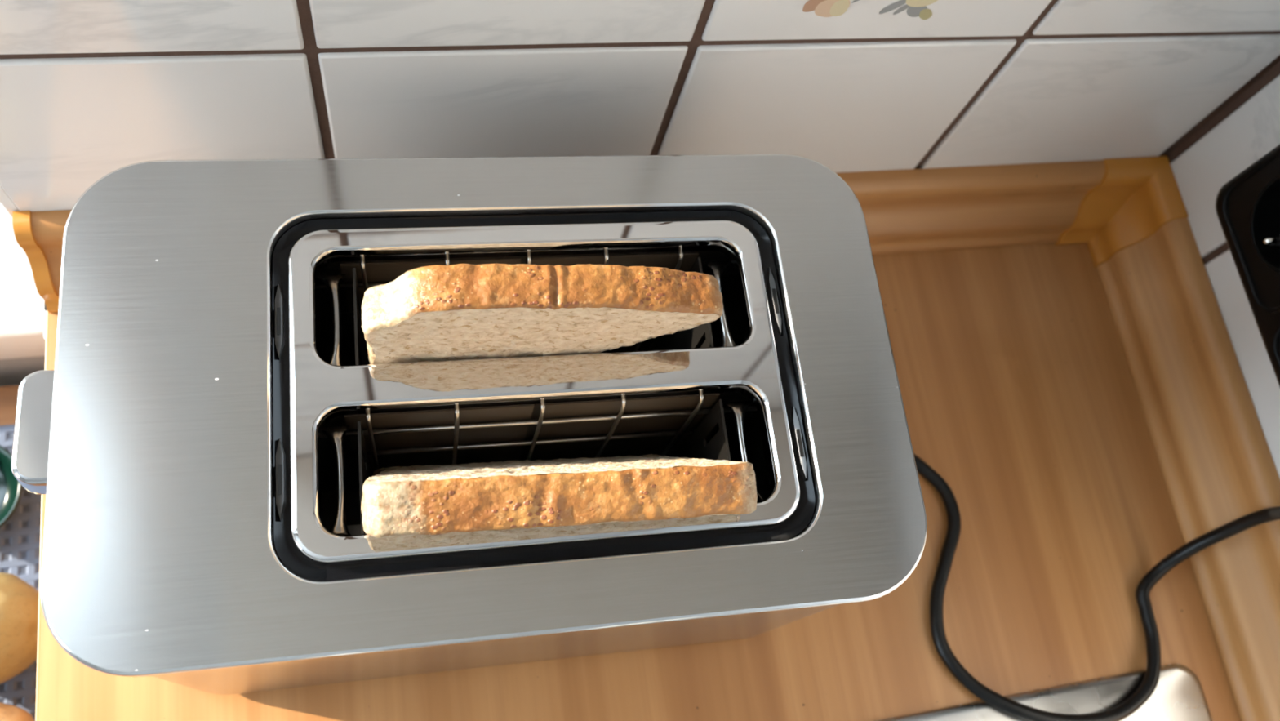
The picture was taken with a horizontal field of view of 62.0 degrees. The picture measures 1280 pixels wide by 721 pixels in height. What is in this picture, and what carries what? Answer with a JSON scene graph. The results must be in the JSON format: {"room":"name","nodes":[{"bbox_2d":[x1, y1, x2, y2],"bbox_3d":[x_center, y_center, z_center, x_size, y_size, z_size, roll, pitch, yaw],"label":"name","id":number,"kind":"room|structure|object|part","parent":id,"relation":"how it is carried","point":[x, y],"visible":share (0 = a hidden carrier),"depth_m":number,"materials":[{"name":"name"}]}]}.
{"room":"kitchen","nodes":[
{"label":"kitchen","id":0,"kind":"room"},
{"bbox_2d":[0,0,1279,386],"bbox_3d":[-1.034,-0.184,0.012,3.154,2.560,0.161,-5,71,-13],"label":"wall","id":1,"kind":"structure","parent":0,"point":[91,90],"depth_m":0.45,"materials":[{"name":"white tile"}]},
{"bbox_2d":[0,202,45,359],"bbox_3d":[-1.228,-0.262,-0.307,2.151,1.588,0.160,-5,71,-13],"label":"window","id":2,"kind":"structure","parent":1,"relation":"in","point":[22,312],"depth_m":0.60,"materials":[{"name":"white paint"}]},
{"bbox_2d":[12,210,59,339],"bbox_3d":[-0.278,-0.036,0.494,0.010,0.064,0.040,-5,71,-13],"label":"trim","id":3,"kind":"structure","parent":1,"relation":"attached to","point":[21,220],"depth_m":0.49,"materials":[{"name":"brown wood"}]},
{"bbox_2d":[31,160,1105,294],"bbox_3d":[-0.006,-0.068,0.552,0.551,0.050,0.026,-5,71,-13],"label":"trim","id":4,"kind":"structure","parent":1,"relation":"attached to","point":[975,206],"depth_m":0.59,"materials":[{"name":"brown wood"}]},
{"bbox_2d":[802,0,825,12],"bbox_3d":[0.069,-0.140,0.418,0.009,0.011,0.001,-5,71,-13],"label":"print","id":5,"kind":"object","parent":1,"relation":"on","point":[810,6],"depth_m":0.42},
{"bbox_2d":[814,0,849,17],"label":"print","id":6,"kind":"object","parent":1,"relation":"on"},
{"bbox_2d":[829,0,848,16],"bbox_3d":[0.079,-0.140,0.423,0.007,0.010,0.001,-5,71,-13],"label":"print","id":7,"kind":"object","parent":1,"relation":"attached to","point":[841,6],"depth_m":0.42},
{"bbox_2d":[879,0,906,13],"bbox_3d":[0.102,-0.142,0.427,0.011,0.010,0.001,-5,71,-13],"label":"print","id":8,"kind":"object","parent":1,"relation":"attached to","point":[894,6],"depth_m":0.43},
{"bbox_2d":[893,4,910,14],"bbox_3d":[0.106,-0.142,0.430,0.006,0.008,0.001,-5,71,-13],"label":"print","id":9,"kind":"object","parent":1,"relation":"attached to","point":[903,8],"depth_m":0.43},
{"bbox_2d":[906,5,927,17],"bbox_3d":[0.113,-0.142,0.433,0.009,0.009,0.001,-5,71,-13],"label":"print","id":10,"kind":"object","parent":1,"relation":"attached to","point":[913,11],"depth_m":0.43},
{"bbox_2d":[906,0,937,7],"bbox_3d":[0.113,-0.145,0.425,0.015,0.011,0.001,-5,71,-13],"label":"print","id":11,"kind":"object","parent":1,"relation":"attached to","point":[916,3],"depth_m":0.43},
{"bbox_2d":[919,8,932,19],"bbox_3d":[0.117,-0.141,0.436,0.006,0.007,0.001,-5,71,-13],"label":"print","id":12,"kind":"object","parent":1,"relation":"attached to","point":[925,14],"depth_m":0.44},
{"bbox_2d":[1055,155,1188,266],"bbox_3d":[0.272,-0.084,0.611,0.048,0.051,0.043,-5,71,-13],"label":"trim","id":13,"kind":"structure","parent":1,"relation":"attached to","point":[1135,197],"depth_m":0.60,"materials":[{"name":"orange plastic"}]},
{"bbox_2d":[1165,61,1279,478],"bbox_3d":[0.648,1.090,-0.137,0.162,2.560,2.836,-5,71,-13],"label":"wall","id":14,"kind":"structure","parent":0,"point":[1247,128],"depth_m":0.56,"materials":[{"name":"white tile"}]},
{"bbox_2d":[1097,217,1279,720],"bbox_3d":[0.327,0.189,0.521,0.026,0.050,0.560,-5,71,-13],"label":"trim","id":15,"kind":"structure","parent":14,"relation":"attached to","point":[1218,467],"depth_m":0.57,"materials":[{"name":"brown wood"}]},
{"bbox_2d":[1215,144,1279,386],"bbox_3d":[0.321,0.007,0.460,0.035,0.082,0.225,-5,71,-13],"label":"power socket","id":16,"kind":"object","parent":14,"relation":"attached to","point":[1247,206],"visible":1,"depth_m":0.50,"materials":[{"name":"black plastic"}]},
{"bbox_3d":[-1.117,1.671,0.720,3.314,0.050,3.154,-5,71,-13],"label":"floor","id":17,"kind":"structure","parent":0,"visible":0},
{"bbox_2d":[0,385,18,425],"bbox_3d":[-0.721,0.545,0.777,0.815,0.760,0.795,-5,71,-13],"label":"table","id":18,"kind":"object","parent":17,"relation":"on","point":[8,394],"visible":0.02,"depth_m":0.63,"materials":[{"name":"brown wood"}]},
{"bbox_2d":[0,424,41,719],"bbox_3d":[-0.468,0.237,0.527,0.376,0.002,0.401,-5,71,-13],"label":"fruit basket","id":19,"kind":"object","parent":18,"relation":"on","point":[20,535],"visible":0.02,"depth_m":0.60,"materials":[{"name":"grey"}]},
{"bbox_2d":[0,444,22,527],"bbox_3d":[-0.373,0.075,0.593,0.060,0.022,0.060,-5,71,-13],"label":"bowl","id":20,"kind":"object","parent":19,"relation":"on","point":[11,490],"visible":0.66,"depth_m":0.60,"materials":[{"name":"teal ceramic"}]},
{"bbox_2d":[0,702,35,720],"bbox_3d":[-0.335,0.199,0.540,0.056,0.047,0.052,-11,72,-14],"label":"potato","id":21,"kind":"object","parent":19,"relation":"on","point":[7,712],"visible":1,"depth_m":0.54,"materials":[{"name":"orange food"}]},
{"bbox_2d":[0,572,39,683],"bbox_3d":[-0.347,0.142,0.553,0.075,0.058,0.060,-19,75,-17],"label":"fruit","id":22,"kind":"object","parent":19,"relation":"on","point":[19,600],"visible":0.73,"depth_m":0.55,"materials":[{"name":"orange food"}]},
{"bbox_3d":[-0.031,0.381,0.916,0.579,0.862,0.620,-5,71,-13],"label":"base cabinet","id":23,"kind":"object","parent":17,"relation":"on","visible":0},
{"bbox_2d":[35,242,1241,720],"bbox_3d":[0.042,0.214,0.504,0.591,0.038,0.600,-5,71,-13],"label":"countertop","id":24,"kind":"structure","parent":23,"relation":"on","point":[1018,389],"depth_m":0.55,"materials":[{"name":"laminate"}]},
{"bbox_2d":[10,154,1279,720],"bbox_3d":[0.053,0.043,0.463,0.558,0.161,0.208,5,69,-9],"label":"toaster","id":25,"kind":"object","parent":24,"relation":"on","point":[209,425],"visible":0.87,"depth_m":0.37,"materials":[{"name":"metal"}]},
{"bbox_3d":[-0.201,0.024,0.364,0.020,0.014,0.041,-1,67,-17],"label":"lever","id":26,"kind":"part","parent":25,"relation":"part of","materials":[{"name":"silver metal"}]},
{"bbox_3d":[-0.111,0.003,0.427,0.001,0.104,0.039,-3,70,-12],"label":"plate","id":27,"kind":"part","parent":25,"relation":"part of","materials":[{"name":"metal"}]},
{"bbox_3d":[-0.104,0.057,0.409,0.001,0.104,0.039,-3,71,-12],"label":"plate","id":28,"kind":"part","parent":25,"relation":"part of","materials":[{"name":"metal"}]},
{"bbox_3d":[-0.047,0.007,0.374,0.291,0.006,0.176,-3,70,-12],"label":"plate","id":29,"kind":"part","parent":25,"relation":"part of","materials":[{"name":"metal"}]},
{"bbox_2d":[361,262,723,364],"bbox_3d":[-0.041,0.000,0.406,0.121,0.144,0.019,-3,70,-12],"label":"bread slice","id":30,"kind":"object","parent":25,"relation":"in","point":[460,311],"visible":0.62,"depth_m":0.35,"materials":[{"name":"brown food"}]},
{"bbox_3d":[-0.034,0.007,0.378,0.172,0.010,0.118,-3,70,-12],"label":"slot frame","id":31,"kind":"part","parent":25,"relation":"part of","materials":[{"name":"silver metal"}]},
{"bbox_2d":[360,453,757,537],"bbox_3d":[-0.032,0.046,0.386,0.130,0.102,0.046,-2,70,-12],"label":"bread slice","id":32,"kind":"object","parent":25,"relation":"in","point":[508,495],"visible":1,"depth_m":0.34,"materials":[{"name":"brown food"}]},
{"bbox_3d":[0.016,-0.004,0.454,0.001,0.104,0.039,-3,70,-12],"label":"plate","id":33,"kind":"part","parent":25,"relation":"part of","materials":[{"name":"metal"}]},
{"bbox_3d":[0.023,0.051,0.435,0.001,0.104,0.039,-3,71,-12],"label":"plate","id":34,"kind":"part","parent":25,"relation":"part of","materials":[{"name":"metal"}]},
{"bbox_3d":[0.181,0.089,0.480,0.248,0.143,0.121,17,68,-4],"label":"power cord","id":35,"kind":"part","parent":25,"relation":"part of","materials":[{"name":"black rubber"}]},
{"bbox_2d":[876,663,1212,720],"bbox_3d":[0.047,0.345,0.506,0.523,0.140,0.303,-6,71,-13],"label":"sink","id":36,"kind":"object","parent":24,"relation":"in","point":[1178,695],"visible":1,"depth_m":0.54,"materials":[{"name":"metal"}]}
]}

